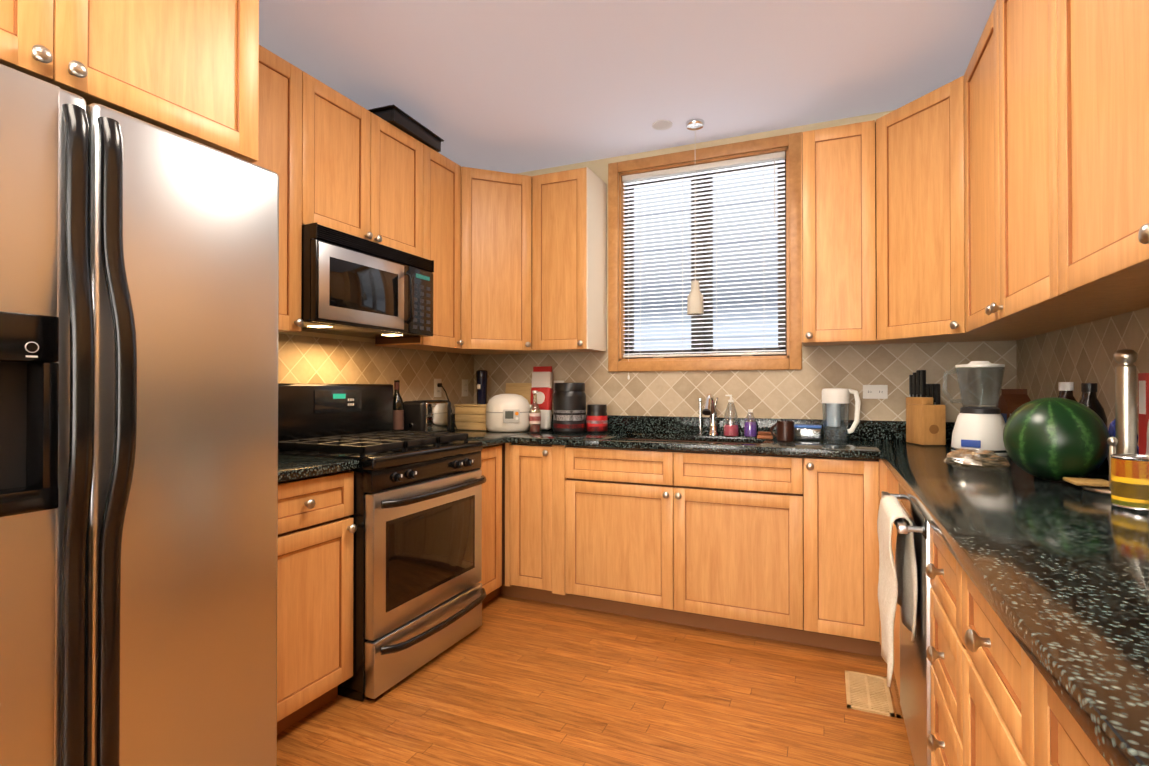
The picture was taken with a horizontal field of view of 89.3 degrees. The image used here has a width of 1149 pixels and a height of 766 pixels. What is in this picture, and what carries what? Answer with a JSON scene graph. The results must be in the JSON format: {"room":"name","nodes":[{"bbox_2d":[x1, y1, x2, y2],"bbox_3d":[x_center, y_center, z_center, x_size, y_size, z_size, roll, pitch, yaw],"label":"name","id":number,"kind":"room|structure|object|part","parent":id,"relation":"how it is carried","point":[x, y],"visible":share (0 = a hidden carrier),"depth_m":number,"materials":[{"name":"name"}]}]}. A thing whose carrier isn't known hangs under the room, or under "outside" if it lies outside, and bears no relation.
{"room":"kitchen","nodes":[
{"label":"kitchen","id":0,"kind":"room"},
{"bbox_2d":[278,331,374,342],"bbox_3d":[-1.960,-0.118,1.310,0.120,2.630,6.260,0,0,24],"label":"wall","id":1,"kind":"structure","parent":0,"point":[314,334],"depth_m":2.88,"materials":[{"name":"beige paint"}]},
{"bbox_2d":[0,0,267,165],"bbox_3d":[-1.436,-0.952,1.366,0.780,0.629,0.950,0,0,24],"label":"upper cabinet","id":2,"kind":"object","parent":1,"relation":"attached to","point":[195,70],"depth_m":1.41,"materials":[{"name":"brown wood"}]},
{"bbox_3d":[-1.168,-0.948,0.990,0.052,0.635,0.471,0,0,24],"label":"door","id":3,"kind":"part","parent":2,"relation":"part of","materials":[{"name":"brown wood"}]},
{"bbox_3d":[-0.979,-0.944,1.424,0.052,0.635,0.471,0,0,24],"label":"door","id":4,"kind":"part","parent":2,"relation":"part of","materials":[{"name":"brown wood"}]},
{"bbox_2d":[260,50,319,331],"bbox_3d":[-1.336,-0.739,2.171,0.320,1.042,0.609,0,0,24],"label":"upper cabinet","id":5,"kind":"object","parent":1,"relation":"attached to","point":[293,94],"depth_m":2.29,"materials":[{"name":"brown wood"}]},
{"bbox_3d":[-1.195,-0.732,2.077,0.052,1.050,0.547,0,0,24],"label":"door","id":6,"kind":"part","parent":5,"relation":"part of","materials":[{"name":"brown wood"}]},
{"bbox_3d":[-1.009,-0.946,2.505,0.052,0.615,0.377,0,0,24],"label":"door","id":7,"kind":"part","parent":5,"relation":"part of","materials":[{"name":"brown wood"}]},
{"bbox_2d":[320,82,415,254],"bbox_3d":[-1.086,-0.952,2.746,0.320,0.607,0.760,0,0,24],"label":"upper cabinet","id":8,"kind":"object","parent":1,"relation":"attached to","point":[368,164],"depth_m":2.65,"materials":[{"name":"brown wood"}]},
{"bbox_2d":[301,223,433,338],"bbox_3d":[-1.032,-0.436,2.718,0.434,0.394,0.752,0,0,24],"label":"over-the-range microwave","id":9,"kind":"object","parent":8,"relation":"attached to","point":[354,286],"visible":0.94,"depth_m":2.55,"materials":[{"name":"black"}]},
{"bbox_2d":[278,333,473,413],"bbox_3d":[-1.160,0.043,2.983,0.008,0.525,2.290,0,0,24],"label":"tile backsplash","id":10,"kind":"structure","parent":1,"relation":"attached to","point":[301,359],"depth_m":3.15,"materials":[{"name":"tile"}]},
{"bbox_2d":[434,379,441,396],"bbox_3d":[-0.858,0.031,3.654,0.008,0.115,0.072,0,0,24],"label":"outlet","id":11,"kind":"object","parent":10,"relation":"attached to","point":[437,391],"visible":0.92,"depth_m":3.64,"materials":[{"name":"white plastic"}]},
{"bbox_2d":[437,383,456,430],"bbox_3d":[-0.804,0.149,3.622,0.118,0.297,0.180,0,0,24],"label":"power cord","id":12,"kind":"object","parent":11,"relation":"attached to","point":[439,384],"visible":0.85,"depth_m":3.66,"materials":[{"name":"black"}]},
{"bbox_2d":[462,379,467,395],"bbox_3d":[-0.738,0.033,3.929,0.008,0.115,0.072,0,0,24],"label":"outlet","id":13,"kind":"object","parent":10,"relation":"attached to","point":[464,387],"visible":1,"depth_m":3.92,"materials":[{"name":"white plastic"}]},
{"bbox_2d":[375,139,467,351],"bbox_3d":[-0.848,-0.730,3.238,0.361,1.042,0.454,0,0,24],"label":"upper cabinet","id":14,"kind":"object","parent":1,"relation":"attached to","point":[437,176],"depth_m":3.18,"materials":[{"name":"brown wood"}]},
{"bbox_3d":[-0.857,-0.943,2.854,0.052,0.615,0.377,0,0,24],"label":"door","id":15,"kind":"part","parent":14,"relation":"part of","materials":[{"name":"brown wood"}]},
{"bbox_2d":[368,105,443,151],"bbox_3d":[-0.925,-1.288,3.017,0.322,0.068,0.445,0,0,24],"label":"tray","id":16,"kind":"object","parent":14,"relation":"on","point":[397,117],"visible":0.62,"depth_m":2.89,"materials":[{"name":"black"}]},
{"bbox_3d":[-0.714,-0.723,3.182,0.052,1.050,0.337,0,0,24],"label":"door","id":17,"kind":"part","parent":14,"relation":"part of","materials":[{"name":"brown wood"}]},
{"bbox_2d":[451,414,454,427],"bbox_3d":[-1.147,0.245,2.970,0.021,0.100,2.259,0,0,24],"label":"backsplash","id":18,"kind":"structure","parent":1,"relation":"attached to","point":[452,423],"depth_m":3.76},
{"bbox_2d":[277,595,914,765],"bbox_3d":[-0.488,1.242,0.646,4.300,0.100,6.840,0,0,24],"label":"floor","id":19,"kind":"structure","parent":0,"point":[513,681],"depth_m":2.17,"materials":[{"name":"brown wood"}]},
{"bbox_2d":[0,64,278,765],"bbox_3d":[-1.350,0.312,1.308,0.917,1.770,0.930,0,0,24],"label":"fridge","id":20,"kind":"object","parent":19,"relation":"on","point":[139,283],"visible":1,"depth_m":1.24,"materials":[{"name":"grey metal"}]},
{"bbox_2d":[277,468,357,734],"bbox_3d":[-1.222,0.763,2.070,0.600,0.881,0.556,0,0,24],"label":"base cabinet","id":21,"kind":"object","parent":19,"relation":"on","point":[316,528],"depth_m":2.04,"materials":[{"name":"brown wood"}]},
{"bbox_3d":[-0.919,0.415,2.000,0.052,0.163,0.443,0,0,24],"label":"drawer","id":22,"kind":"part","parent":21,"relation":"part of","materials":[{"name":"brown wood"}]},
{"bbox_3d":[-0.919,0.808,1.997,0.052,0.599,0.443,0,0,24],"label":"door","id":23,"kind":"part","parent":21,"relation":"part of","materials":[{"name":"brown wood"}]},
{"bbox_2d":[278,455,358,483],"bbox_3d":[-1.210,0.305,2.068,0.625,0.034,0.556,0,0,24],"label":"countertop","id":24,"kind":"structure","parent":21,"relation":"on","point":[289,467],"depth_m":2.07,"materials":[{"name":"black stone"}]},
{"bbox_2d":[278,383,485,701],"bbox_3d":[-0.862,0.605,2.636,0.728,1.205,0.756,0,0,24],"label":"range","id":25,"kind":"object","parent":19,"relation":"on","point":[419,594],"visible":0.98,"depth_m":2.45,"materials":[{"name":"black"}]},
{"bbox_2d":[478,444,495,604],"bbox_3d":[-0.739,0.772,3.177,0.600,0.881,0.324,0,0,24],"label":"base cabinet","id":26,"kind":"object","parent":19,"relation":"on","point":[488,455],"depth_m":3.10,"materials":[{"name":"brown wood"}]},
{"bbox_3d":[-0.473,0.729,3.062,0.020,0.774,0.323,0,0,24],"label":"door","id":27,"kind":"part","parent":26,"relation":"part of","materials":[{"name":"brown wood"}]},
{"bbox_2d":[512,444,567,605],"bbox_3d":[-0.109,0.774,3.441,0.386,0.881,0.600,0,0,24],"label":"base cabinet","id":28,"kind":"object","parent":19,"relation":"on","point":[539,471],"depth_m":3.16,"materials":[{"name":"brown wood"}]},
{"bbox_2d":[449,428,547,447],"bbox_3d":[-0.601,0.316,3.465,0.625,0.034,0.956,0,0,24],"label":"countertop","id":29,"kind":"structure","parent":28,"relation":"on","point":[487,438],"depth_m":3.30,"materials":[{"name":"black stone"}]},
{"bbox_2d":[393,380,403,430],"bbox_3d":[-0.973,0.141,3.184,0.074,0.310,0.074,0,0,24],"label":"wine bottle","id":30,"kind":"object","parent":29,"relation":"on","point":[398,414],"visible":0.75,"depth_m":3.16,"materials":[{"name":"black glass"}]},
{"bbox_2d":[403,400,450,431],"bbox_3d":[-0.857,0.200,3.394,0.155,0.196,0.309,0,0,24],"label":"toaster","id":31,"kind":"object","parent":29,"relation":"on","point":[428,415],"visible":0.77,"depth_m":3.28,"materials":[{"name":"silver metal"}]},
{"bbox_2d":[454,404,486,429],"bbox_3d":[-0.619,0.221,3.832,0.248,0.162,0.248,0,0,24],"label":"box","id":32,"kind":"object","parent":29,"relation":"on","point":[470,416],"visible":0.54,"depth_m":3.72,"materials":[{"name":"brown wood"}]},
{"bbox_2d":[476,370,487,403],"bbox_3d":[-0.610,0.028,3.829,0.074,0.222,0.074,0,0,24],"label":"tumbler","id":33,"kind":"object","parent":32,"relation":"on","point":[481,380],"visible":1,"depth_m":3.80,"materials":[{"name":"blue metal"}]},
{"bbox_2d":[486,394,531,432],"bbox_3d":[-0.415,0.183,3.624,0.282,0.234,0.275,0,0,24],"label":"rice cooker","id":34,"kind":"object","parent":29,"relation":"on","point":[507,413],"visible":0.92,"depth_m":3.52,"materials":[{"name":"white plastic"}]},
{"bbox_2d":[505,383,531,403],"bbox_3d":[-0.367,0.149,3.824,0.210,0.299,0.052,0,0,24],"label":"cutting board","id":35,"kind":"object","parent":29,"relation":"on","point":[523,390],"visible":0.21,"depth_m":3.83,"materials":[{"name":"brown wood"}]},
{"bbox_2d":[529,390,540,431],"bbox_3d":[-0.243,0.172,3.581,0.074,0.254,0.074,0,0,24],"label":"oil bottle","id":36,"kind":"object","parent":29,"relation":"on","point":[534,421],"visible":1,"depth_m":3.55,"materials":[{"name":"clear glass"}]},
{"bbox_2d":[530,366,552,429],"bbox_3d":[-0.215,0.095,3.734,0.140,0.405,0.079,0,0,24],"label":"box","id":37,"kind":"object","parent":29,"relation":"on","point":[542,377],"visible":0.79,"depth_m":3.71,"materials":[{"name":"white"}]},
{"bbox_3d":[-0.242,0.730,3.166,0.257,0.774,0.052,0,0,24],"label":"door","id":38,"kind":"part","parent":28,"relation":"part of","materials":[{"name":"brown wood"}]},
{"bbox_2d":[568,436,819,646],"bbox_3d":[0.602,0.771,3.131,1.315,0.881,0.600,0,0,24],"label":"base cabinet","id":39,"kind":"object","parent":19,"relation":"on","point":[721,541],"depth_m":2.82,"materials":[{"name":"brown wood"}]},
{"bbox_3d":[0.220,0.423,2.984,0.582,0.163,0.020,0,0,24],"label":"drawer","id":40,"kind":"part","parent":39,"relation":"part of","materials":[{"name":"brown wood"}]},
{"bbox_3d":[0.214,0.816,2.966,0.582,0.599,0.052,0,0,24],"label":"door","id":41,"kind":"part","parent":39,"relation":"part of","materials":[{"name":"brown wood"}]},
{"bbox_2d":[508,428,879,459],"bbox_3d":[0.590,0.314,3.126,1.832,0.034,0.625,0,0,24],"label":"countertop","id":42,"kind":"structure","parent":39,"relation":"on","point":[689,441],"depth_m":2.88,"materials":[{"name":"black stone"}]},
{"bbox_2d":[553,383,585,433],"bbox_3d":[-0.029,0.149,3.509,0.198,0.300,0.198,0,0,24],"label":"tub","id":43,"kind":"object","parent":42,"relation":"on","point":[569,408],"visible":1,"depth_m":3.43,"materials":[{"name":"black"}]},
{"bbox_2d":[586,404,606,433],"bbox_3d":[0.134,0.214,3.470,0.126,0.170,0.126,0,0,24],"label":"jar","id":44,"kind":"object","parent":42,"relation":"on","point":[596,419],"visible":1,"depth_m":3.42,"materials":[{"name":"black"}]},
{"bbox_2d":[697,398,703,434],"bbox_3d":[0.723,0.192,3.345,0.040,0.212,0.039,0,0,24],"label":"soap dispenser","id":45,"kind":"object","parent":42,"relation":"on","point":[700,420],"visible":1,"depth_m":3.34,"materials":[{"name":"white metal"}]},
{"bbox_2d":[702,394,718,435],"bbox_3d":[0.753,0.179,3.226,0.060,0.238,0.255,0,0,24],"label":"faucet","id":46,"kind":"object","parent":42,"relation":"on","point":[711,422],"depth_m":3.29,"materials":[{"name":"silver metal"}]},
{"bbox_2d":[723,395,738,436],"bbox_3d":[0.877,0.181,3.261,0.086,0.231,0.086,0,0,24],"label":"soap bottle","id":47,"kind":"object","parent":42,"relation":"on","point":[730,430],"visible":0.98,"depth_m":3.24,"materials":[{"name":"red plastic"}]},
{"bbox_2d":[744,409,756,436],"bbox_3d":[0.974,0.222,3.219,0.072,0.150,0.072,0,0,24],"label":"soap bottle","id":48,"kind":"object","parent":42,"relation":"on","point":[750,428],"visible":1,"depth_m":3.19,"materials":[{"name":"purple plastic"}]},
{"bbox_2d":[757,431,772,439],"bbox_3d":[1.000,0.275,3.054,0.080,0.040,0.030,0,0,24],"label":"scrub brush","id":49,"kind":"object","parent":42,"relation":"on","point":[764,435],"visible":0.92,"depth_m":3.04,"materials":[{"name":"brown wood"}]},
{"bbox_2d":[770,421,793,441],"bbox_3d":[1.059,0.245,2.969,0.119,0.100,0.086,0,0,24],"label":"mug","id":50,"kind":"object","parent":42,"relation":"on","point":[785,431],"visible":1,"depth_m":2.93,"materials":[{"name":"brown ceramic"}]},
{"bbox_2d":[794,424,821,439],"bbox_3d":[1.234,0.260,3.078,0.136,0.072,0.106,0,0,24],"label":"food container","id":51,"kind":"object","parent":42,"relation":"on","point":[801,427],"visible":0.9,"depth_m":3.05,"materials":[{"name":"blue"}]},
{"bbox_2d":[822,388,860,440],"bbox_3d":[1.381,0.160,3.014,0.185,0.270,0.107,0,0,24],"label":"pitcher","id":52,"kind":"object","parent":42,"relation":"on","point":[833,399],"visible":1,"depth_m":2.99,"materials":[{"name":"white plastic"}]},
{"bbox_3d":[0.761,0.421,2.748,0.592,0.163,0.020,0,0,24],"label":"drawer","id":53,"kind":"part","parent":39,"relation":"part of","materials":[{"name":"brown wood"}]},
{"bbox_3d":[0.754,0.814,2.730,0.592,0.599,0.052,0,0,24],"label":"door","id":54,"kind":"part","parent":39,"relation":"part of","materials":[{"name":"brown wood"}]},
{"bbox_3d":[1.167,0.725,2.551,0.302,0.774,0.052,0,0,24],"label":"door","id":55,"kind":"part","parent":39,"relation":"part of","materials":[{"name":"brown wood"}]},
{"bbox_2d":[820,456,875,655],"bbox_3d":[1.286,0.769,2.833,0.415,0.881,0.600,0,0,24],"label":"base cabinet","id":56,"kind":"object","parent":19,"relation":"on","point":[847,487],"depth_m":2.55,"materials":[{"name":"brown wood"}]},
{"bbox_2d":[872,440,1148,765],"bbox_3d":[0.895,0.295,0.754,0.625,0.034,4.730,0,0,24],"label":"countertop","id":57,"kind":"structure","parent":56,"relation":"on","point":[1063,569],"depth_m":0.86,"materials":[{"name":"black stone"}]},
{"bbox_2d":[906,370,945,444],"bbox_3d":[1.696,0.116,2.811,0.110,0.355,0.152,0,0,4],"label":"knife block","id":58,"kind":"object","parent":57,"relation":"on","point":[925,417],"visible":1,"depth_m":2.76,"materials":[{"name":"brown wood"}]},
{"bbox_2d":[942,361,1007,455],"bbox_3d":[1.660,0.100,2.411,0.242,0.380,0.202,0,0,24],"label":"blender","id":59,"kind":"object","parent":57,"relation":"on","point":[978,428],"visible":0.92,"depth_m":2.35,"materials":[{"name":"white plastic"}]},
{"bbox_2d":[943,449,1009,467],"bbox_3d":[1.389,0.258,2.016,0.191,0.058,0.152,0,0,24],"label":"bag","id":60,"kind":"object","parent":57,"relation":"on","point":[976,458],"visible":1,"depth_m":1.98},
{"bbox_2d":[996,389,1030,422],"bbox_3d":[1.895,0.158,2.506,0.098,0.265,0.098,0,0,12],"label":"milk carton","id":61,"kind":"object","parent":57,"relation":"on","point":[1010,401],"visible":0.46,"depth_m":2.49,"materials":[{"name":"brown cardboard"}]},
{"bbox_2d":[1003,397,1109,480],"bbox_3d":[1.403,0.163,1.701,0.240,0.242,0.260,-9,8,23],"label":"watermelon","id":62,"kind":"object","parent":57,"relation":"on","point":[1053,438],"visible":0.94,"depth_m":1.62,"materials":[{"name":"green food"}]},
{"bbox_2d":[1058,382,1076,401],"bbox_3d":[1.702,0.142,2.013,0.090,0.290,0.090,0,0,24],"label":"bottle","id":63,"kind":"object","parent":57,"relation":"on","point":[1065,389],"visible":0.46,"depth_m":2.00,"materials":[{"name":"brown"}]},
{"bbox_2d":[1062,477,1108,486],"bbox_3d":[1.377,0.265,1.554,0.090,0.010,0.100,0,0,24],"label":"packet","id":64,"kind":"object","parent":57,"relation":"on","point":[1094,482],"visible":0.73,"depth_m":1.53,"materials":[{"name":"brown"}]},
{"bbox_2d":[1079,383,1107,474],"bbox_3d":[1.635,0.143,1.846,0.084,0.285,0.084,0,0,24],"label":"bottle","id":65,"kind":"object","parent":57,"relation":"on","point":[1089,399],"visible":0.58,"depth_m":1.82,"materials":[{"name":"black glass"}]},
{"bbox_2d":[1082,349,1137,494],"bbox_3d":[1.431,0.097,1.509,0.176,0.372,0.176,0,0,24],"label":"paper towel holder","id":66,"kind":"object","parent":57,"relation":"on","point":[1124,441],"visible":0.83,"depth_m":1.50,"materials":[{"name":"silver metal"}]},
{"bbox_2d":[1107,419,1138,464],"bbox_3d":[1.554,0.181,1.647,0.069,0.206,0.106,0,0,24],"label":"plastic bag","id":67,"kind":"object","parent":57,"relation":"on","point":[1112,431],"visible":0.02,"depth_m":1.65,"materials":[{"name":"blue plastic"}]},
{"bbox_2d":[1110,454,1148,510],"bbox_3d":[1.284,0.224,1.316,0.105,0.115,0.105,0,0,24],"label":"can","id":68,"kind":"object","parent":57,"relation":"on","point":[1129,481],"visible":1,"depth_m":1.30,"materials":[{"name":"yellow metal"}]},
{"bbox_2d":[1138,373,1148,454],"bbox_3d":[1.543,0.129,1.561,0.028,0.310,0.044,0,0,24],"label":"box","id":69,"kind":"object","parent":57,"relation":"on","point":[1143,395],"visible":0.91,"depth_m":1.56,"materials":[{"name":"red cardboard"}]},
{"bbox_2d":[1145,421,1148,454],"bbox_3d":[1.469,0.146,1.437,0.057,0.246,0.181,0,0,24],"label":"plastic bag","id":70,"kind":"object","parent":57,"relation":"on","point":[1147,450],"visible":0.58,"depth_m":1.49,"materials":[{"name":"white"}]},
{"bbox_2d":[845,670,894,716],"bbox_3d":[1.140,1.201,2.260,0.155,0.008,0.300,0,0,24],"label":"floor vent","id":71,"kind":"object","parent":19,"relation":"in","point":[870,693],"visible":1,"depth_m":2.24,"materials":[{"name":"beige metal"}]},
{"bbox_2d":[876,456,899,695],"bbox_3d":[1.496,0.763,2.137,0.630,0.881,0.548,0,0,24],"label":"base cabinet","id":72,"kind":"object","parent":19,"relation":"on","point":[884,482],"depth_m":2.49,"materials":[{"name":"brown wood"}]},
{"bbox_2d":[890,678,903,718],"bbox_3d":[1.256,1.200,2.210,0.083,0.008,0.300,0,0,24],"label":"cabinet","id":73,"kind":"object","parent":19,"relation":"in","point":[896,697],"visible":0.35,"depth_m":2.21,"materials":[{"name":"brown wood"}]},
{"bbox_2d":[881,484,931,765],"bbox_3d":[1.246,0.761,1.617,0.654,0.877,0.592,0,0,24],"label":"dishwasher","id":74,"kind":"object","parent":19,"relation":"on","point":[915,683],"visible":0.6,"depth_m":1.56,"materials":[{"name":"grey metal"}]},
{"bbox_2d":[877,495,917,686],"bbox_3d":[0.930,0.582,1.689,0.076,0.458,0.336,0,0,24],"label":"hanging towel","id":75,"kind":"object","parent":74,"relation":"hanging from","point":[898,582],"visible":0.96,"depth_m":1.60,"materials":[{"name":"fabric"}]},
{"bbox_2d":[926,528,951,765],"bbox_3d":[1.072,0.755,1.126,0.600,0.881,0.437,0,0,24],"label":"base cabinet","id":76,"kind":"object","parent":19,"relation":"on","point":[939,569],"depth_m":1.30,"materials":[{"name":"brown wood"}]},
{"bbox_3d":[0.803,0.997,1.272,0.052,0.202,0.373,0,0,24],"label":"drawer","id":77,"kind":"part","parent":76,"relation":"part of","materials":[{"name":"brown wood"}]},
{"bbox_3d":[0.803,0.415,1.277,0.052,0.166,0.373,0,0,24],"label":"drawer","id":78,"kind":"part","parent":76,"relation":"part of","materials":[{"name":"brown wood"}]},
{"bbox_3d":[0.803,0.792,1.274,0.052,0.192,0.373,0,0,24],"label":"drawer","id":79,"kind":"part","parent":76,"relation":"part of","materials":[{"name":"brown wood"}]},
{"bbox_3d":[0.803,0.597,1.275,0.052,0.182,0.373,0,0,24],"label":"drawer","id":80,"kind":"part","parent":76,"relation":"part of","materials":[{"name":"brown wood"}]},
{"bbox_3d":[0.644,0.800,0.909,0.052,0.599,0.417,0,0,24],"label":"door","id":81,"kind":"part","parent":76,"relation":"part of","materials":[{"name":"brown wood"}]},
{"bbox_2d":[952,564,1003,765],"bbox_3d":[0.913,0.752,0.760,0.600,0.881,0.479,0,0,24],"label":"base cabinet","id":82,"kind":"object","parent":19,"relation":"on","point":[977,740],"depth_m":1.02,"materials":[{"name":"brown wood"}]},
{"bbox_2d":[1000,628,1099,765],"bbox_3d":[0.750,0.749,0.388,0.600,0.881,0.570,0,0,24],"label":"base cabinet","id":83,"kind":"object","parent":19,"relation":"on","point":[1035,732],"depth_m":0.73,"materials":[{"name":"brown wood"}]},
{"bbox_3d":[0.644,0.407,0.912,0.052,0.163,0.417,0,0,24],"label":"drawer","id":84,"kind":"part","parent":83,"relation":"part of","materials":[{"name":"brown wood"}]},
{"bbox_3d":[0.470,0.404,0.513,0.052,0.163,0.447,0,0,24],"label":"drawer","id":85,"kind":"part","parent":83,"relation":"part of","materials":[{"name":"brown wood"}]},
{"bbox_2d":[259,0,995,173],"bbox_3d":[-0.488,-1.488,0.668,4.300,0.100,6.840,0,0,24],"label":"ceiling","id":86,"kind":"structure","parent":0,"point":[513,86],"depth_m":2.58,"materials":[{"name":"white paint"}]},
{"bbox_2d":[652,120,671,129],"bbox_3d":[0.481,-1.414,3.190,0.110,0.006,0.110,0,0,24],"label":"cover plate","id":87,"kind":"object","parent":86,"relation":"attached to","point":[662,125],"visible":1,"depth_m":3.19,"materials":[{"name":"white"}]},
{"bbox_2d":[686,119,703,314],"bbox_3d":[0.657,-0.895,3.164,0.100,1.044,0.100,0,0,24],"label":"pendant lamp","id":88,"kind":"object","parent":86,"relation":"hanging from","point":[695,305],"visible":1,"depth_m":3.14,"materials":[{"name":"beige glass"}]},
{"bbox_2d":[516,110,893,348],"bbox_3d":[0.743,-0.101,3.480,3.100,2.630,0.120,0,0,24],"label":"wall","id":89,"kind":"structure","parent":0,"point":[599,168],"depth_m":3.47,"materials":[{"name":"beige paint"}]},
{"bbox_2d":[452,166,551,354],"bbox_3d":[-0.521,-0.728,3.589,0.680,1.042,0.680,0,0,24],"label":"upper cabinet","id":90,"kind":"object","parent":89,"relation":"attached to","point":[500,211],"depth_m":3.43,"materials":[{"name":"brown wood"}]},
{"bbox_3d":[-0.452,-0.721,3.412,0.421,1.050,0.052,0,0,-21],"label":"door","id":91,"kind":"part","parent":90,"relation":"part of","materials":[{"name":"brown wood"}]},
{"bbox_2d":[540,167,606,351],"bbox_3d":[-0.060,-0.728,3.562,0.416,1.042,0.361,0,0,24],"label":"upper cabinet","id":92,"kind":"object","parent":89,"relation":"attached to","point":[573,203],"depth_m":3.43,"materials":[{"name":"brown wood"}]},
{"bbox_3d":[-0.096,-0.721,3.419,0.352,1.050,0.052,0,0,24],"label":"door","id":93,"kind":"part","parent":92,"relation":"part of","materials":[{"name":"brown wood"}]},
{"bbox_2d":[608,132,801,371],"bbox_3d":[0.755,-0.721,3.469,1.125,1.300,0.160,0,0,24],"label":"window","id":94,"kind":"structure","parent":89,"relation":"in","point":[790,360],"depth_m":3.45,"materials":[{"name":"brown wood"}]},
{"bbox_2d":[622,151,785,379],"bbox_3d":[0.738,-0.655,3.430,0.955,1.268,0.057,0,0,24],"label":"window blinds","id":95,"kind":"object","parent":94,"relation":"attached to","point":[711,166],"visible":0.9,"depth_m":3.42,"materials":[{"name":"white plastic"}]},
{"bbox_2d":[474,341,1013,421],"bbox_3d":[0.713,0.047,3.422,3.090,0.525,0.007,0,0,24],"label":"tile backsplash","id":96,"kind":"structure","parent":89,"relation":"attached to","point":[776,394],"depth_m":3.22,"materials":[{"name":"tile"}]},
{"bbox_2d":[863,385,887,398],"bbox_3d":[1.571,0.046,3.039,0.115,0.072,0.008,0,0,24],"label":"electrical outlet","id":97,"kind":"object","parent":96,"relation":"attached to","point":[875,391],"visible":1,"depth_m":3.04,"materials":[{"name":"white plastic"}]},
{"bbox_2d":[551,414,954,439],"bbox_3d":[0.711,0.249,3.404,3.080,0.100,0.021,0,0,24],"label":"backsplash","id":98,"kind":"structure","parent":89,"relation":"attached to","point":[711,425],"depth_m":3.29,"materials":[{"name":"black stone"}]},
{"bbox_2d":[801,123,891,345],"bbox_3d":[1.360,-0.733,2.943,0.386,1.042,0.361,0,0,24],"label":"upper cabinet","id":99,"kind":"object","parent":89,"relation":"attached to","point":[830,157],"depth_m":2.85,"materials":[{"name":"brown wood"}]},
{"bbox_3d":[1.279,-0.726,2.819,0.322,1.050,0.052,0,0,24],"label":"door","id":100,"kind":"part","parent":99,"relation":"part of","materials":[{"name":"brown wood"}]},
{"bbox_2d":[860,82,1063,343],"bbox_3d":[1.679,-0.735,2.630,0.680,1.042,0.680,0,0,24],"label":"upper cabinet","id":101,"kind":"object","parent":89,"relation":"attached to","point":[906,153],"depth_m":2.61,"materials":[{"name":"brown wood"}]},
{"bbox_3d":[1.502,-0.728,2.560,0.052,1.050,0.421,0,0,-21],"label":"door","id":102,"kind":"part","parent":101,"relation":"part of","materials":[{"name":"brown wood"}]},
{"bbox_2d":[1014,307,1148,446],"bbox_3d":[1.229,0.025,0.725,0.008,0.525,4.540,0,0,24],"label":"tile backsplash","id":103,"kind":"structure","parent":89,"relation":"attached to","point":[1040,366],"depth_m":2.06,"materials":[{"name":"tile"}]},
{"bbox_2d":[952,0,1148,331],"bbox_3d":[1.505,-0.742,1.831,0.361,1.042,1.154,0,0,24],"label":"upper cabinet","id":104,"kind":"object","parent":0,"relation":"attached to","point":[998,190],"depth_m":1.82,"materials":[{"name":"brown wood"}]},
{"bbox_3d":[1.476,-0.731,2.129,0.052,1.050,0.517,0,0,24],"label":"door","id":105,"kind":"part","parent":104,"relation":"part of","materials":[{"name":"brown wood"}]},
{"bbox_3d":[1.268,-0.735,1.653,0.052,1.050,0.517,0,0,24],"label":"door","id":106,"kind":"part","parent":104,"relation":"part of","materials":[{"name":"brown wood"}]},
{"bbox_3d":[1.060,-0.739,1.176,0.052,1.050,0.517,0,0,24],"label":"door","id":107,"kind":"part","parent":104,"relation":"part of","materials":[{"name":"brown wood"}]},
{"bbox_2d":[1048,0,1148,299],"bbox_3d":[1.108,-0.749,0.871,0.320,1.042,1.159,0,0,24],"label":"upper cabinet","id":108,"kind":"object","parent":0,"relation":"attached to","point":[1104,44],"depth_m":1.20,"materials":[{"name":"brown wood"}]},
{"label":"outside","id":109,"kind":"structure","parent":0,"visible":0},
{"bbox_2d":[634,167,777,350],"bbox_3d":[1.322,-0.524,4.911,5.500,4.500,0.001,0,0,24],"label":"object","id":110,"kind":"structure","parent":109,"point":[714,295],"depth_m":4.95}
]}

